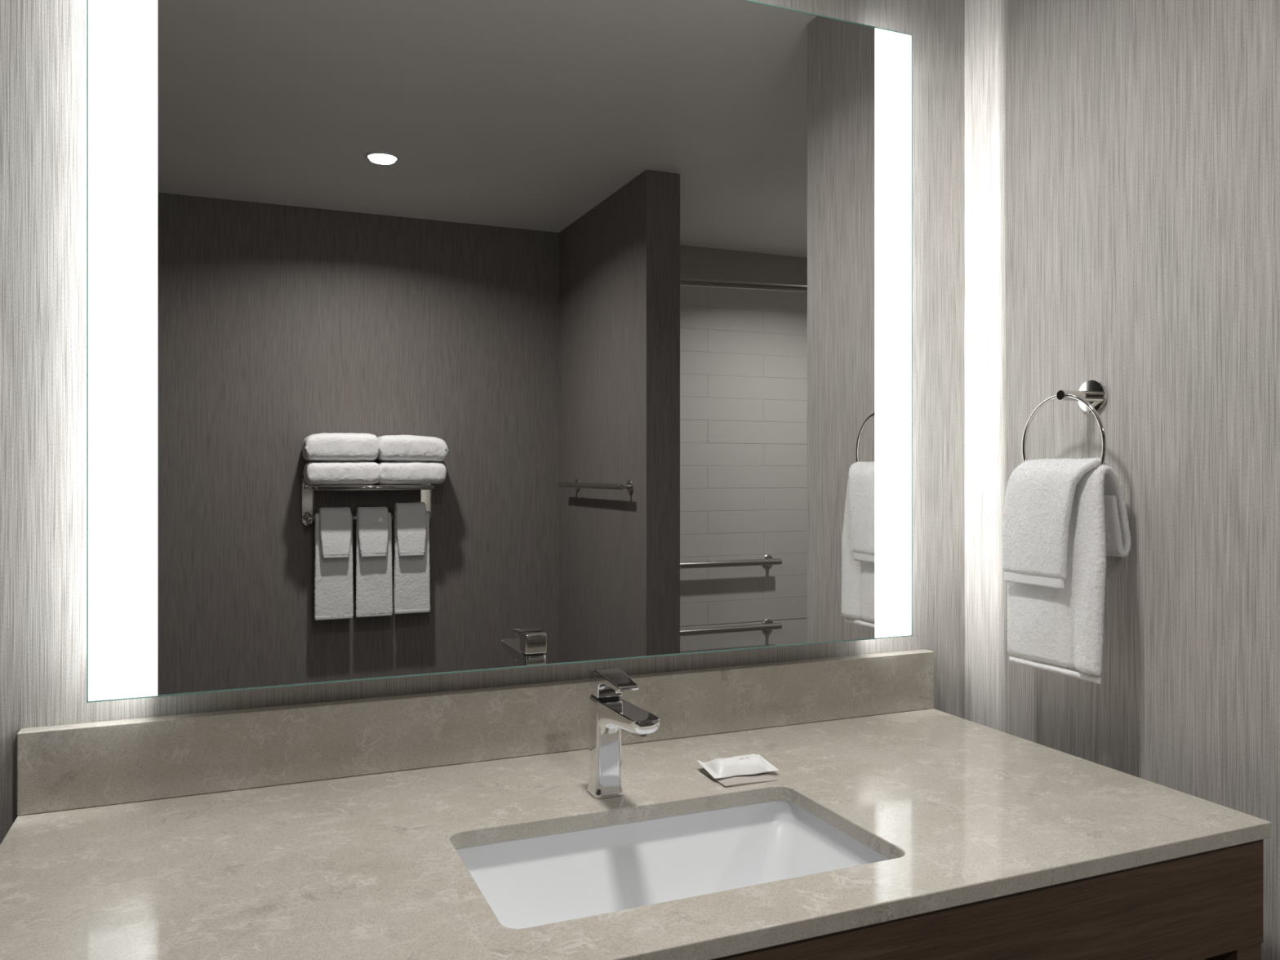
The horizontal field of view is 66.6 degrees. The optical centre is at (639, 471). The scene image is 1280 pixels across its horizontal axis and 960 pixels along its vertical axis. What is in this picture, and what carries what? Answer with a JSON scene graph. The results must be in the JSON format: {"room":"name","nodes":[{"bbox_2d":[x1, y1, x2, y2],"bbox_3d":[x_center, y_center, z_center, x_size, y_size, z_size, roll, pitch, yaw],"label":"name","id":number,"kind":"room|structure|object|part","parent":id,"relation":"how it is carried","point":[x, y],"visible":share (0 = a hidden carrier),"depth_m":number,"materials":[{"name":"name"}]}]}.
{"room":"hotel bathroom","nodes":[
{"label":"hotel bathroom","id":0,"kind":"room"},
{"bbox_2d":[0,0,964,844],"bbox_3d":[-0.180,0.119,1.520,5.450,2.332,0.100,0,0,-23],"label":"wall","id":1,"kind":"structure","parent":0,"point":[43,42],"depth_m":1.24,"materials":[{"name":"paper"}]},
{"bbox_2d":[17,648,933,815],"bbox_3d":[-0.124,0.370,1.475,1.395,0.101,0.026,0,0,-23],"label":"backsplash","id":2,"kind":"structure","parent":1,"relation":"attached to","point":[68,766],"depth_m":1.38,"materials":[{"name":"stone"}]},
{"bbox_2d":[86,0,912,702],"bbox_3d":[-0.116,-0.234,1.460,1.241,1.032,0.060,0,0,-23],"label":"backlit mirror","id":3,"kind":"object","parent":1,"relation":"attached to","point":[424,337],"visible":1,"depth_m":1.38,"materials":[{"name":"silver mirror"}]},
{"bbox_2d":[964,0,1279,959],"bbox_3d":[0.783,0.119,1.520,0.130,2.332,0.649,0,0,-23],"label":"wall","id":4,"kind":"structure","parent":0,"point":[1122,157],"depth_m":1.44,"materials":[{"name":"paper"}]},
{"bbox_2d":[1021,379,1107,465],"bbox_3d":[0.677,-0.050,1.516,0.069,0.187,0.164,0,0,-23],"label":"towel ring","id":5,"kind":"object","parent":4,"relation":"attached to","point":[1091,396],"visible":0.73,"depth_m":1.51,"materials":[{"name":"silver metal"}]},
{"bbox_2d":[1001,457,1131,684],"bbox_3d":[0.657,0.144,1.506,0.104,0.330,0.194,0,0,-23],"label":"hand towel","id":6,"kind":"object","parent":5,"relation":"hanging from","point":[1062,517],"visible":1,"depth_m":1.47,"materials":[{"name":"white fabric"}]},
{"bbox_3d":[0.675,-0.118,1.512,0.063,0.016,0.016,0,0,-23],"label":"post","id":7,"kind":"part","parent":5,"relation":"part of","materials":[{"name":"silver metal"}]},
{"bbox_3d":[0.379,1.315,0.195,5.450,0.060,2.975,0,0,-23],"label":"floor","id":8,"kind":"structure","parent":0,"visible":0},
{"bbox_2d":[711,839,1263,959],"bbox_3d":[-0.003,0.863,1.188,1.383,0.843,0.609,0,0,-23],"label":"vanity cabinet","id":9,"kind":"object","parent":8,"relation":"on","point":[1207,905],"visible":0.38,"depth_m":1.07,"materials":[{"name":"brown wood"}]},
{"bbox_2d":[0,708,1271,959],"bbox_3d":[-0.005,0.431,1.194,1.395,0.020,0.634,0,0,-23],"label":"countertop","id":10,"kind":"structure","parent":9,"relation":"on","point":[961,811],"depth_m":1.10,"materials":[{"name":"stone"}]},
{"bbox_2d":[586,666,659,799],"bbox_3d":[-0.022,0.340,1.223,0.042,0.163,0.163,0,0,-23],"label":"faucet","id":11,"kind":"object","parent":10,"relation":"on","point":[609,713],"visible":1,"depth_m":1.26,"materials":[{"name":"silver metal"}]},
{"bbox_3d":[-0.033,0.275,1.249,0.035,0.034,0.100,0,0,-23],"label":"lever handle","id":12,"kind":"part","parent":11,"relation":"part of","materials":[{"name":"silver metal"}]},
{"bbox_3d":[-0.016,0.319,1.209,0.036,0.053,0.132,0,0,-23],"label":"spout","id":13,"kind":"part","parent":11,"relation":"part of","materials":[{"name":"silver metal"}]},
{"bbox_2d":[455,800,888,928],"bbox_3d":[0.037,0.513,1.103,0.505,0.144,0.311,0,0,-23],"label":"sink","id":14,"kind":"object","parent":10,"relation":"in","point":[526,882],"visible":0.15,"depth_m":1.22,"materials":[{"name":"white ceramic"}]},
{"bbox_2d":[698,768,777,786],"bbox_3d":[0.136,0.420,1.353,0.082,0.002,0.081,0,0,-23],"label":"soap dish","id":15,"kind":"object","parent":10,"relation":"on","point":[736,780],"visible":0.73,"depth_m":1.33,"materials":[{"name":"grey ceramic"}]},
{"bbox_2d":[696,753,779,778],"bbox_3d":[0.136,0.408,1.366,0.098,0.019,0.065,0,0,-20],"label":"soap","id":16,"kind":"object","parent":15,"relation":"on","point":[748,764],"visible":1,"depth_m":1.35,"materials":[{"name":"white"}]},
{"bbox_3d":[0.722,0.927,1.188,0.043,0.716,0.043,0,0,-23],"label":"leg","id":17,"kind":"part","parent":9,"relation":"part of","materials":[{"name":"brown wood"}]}
]}

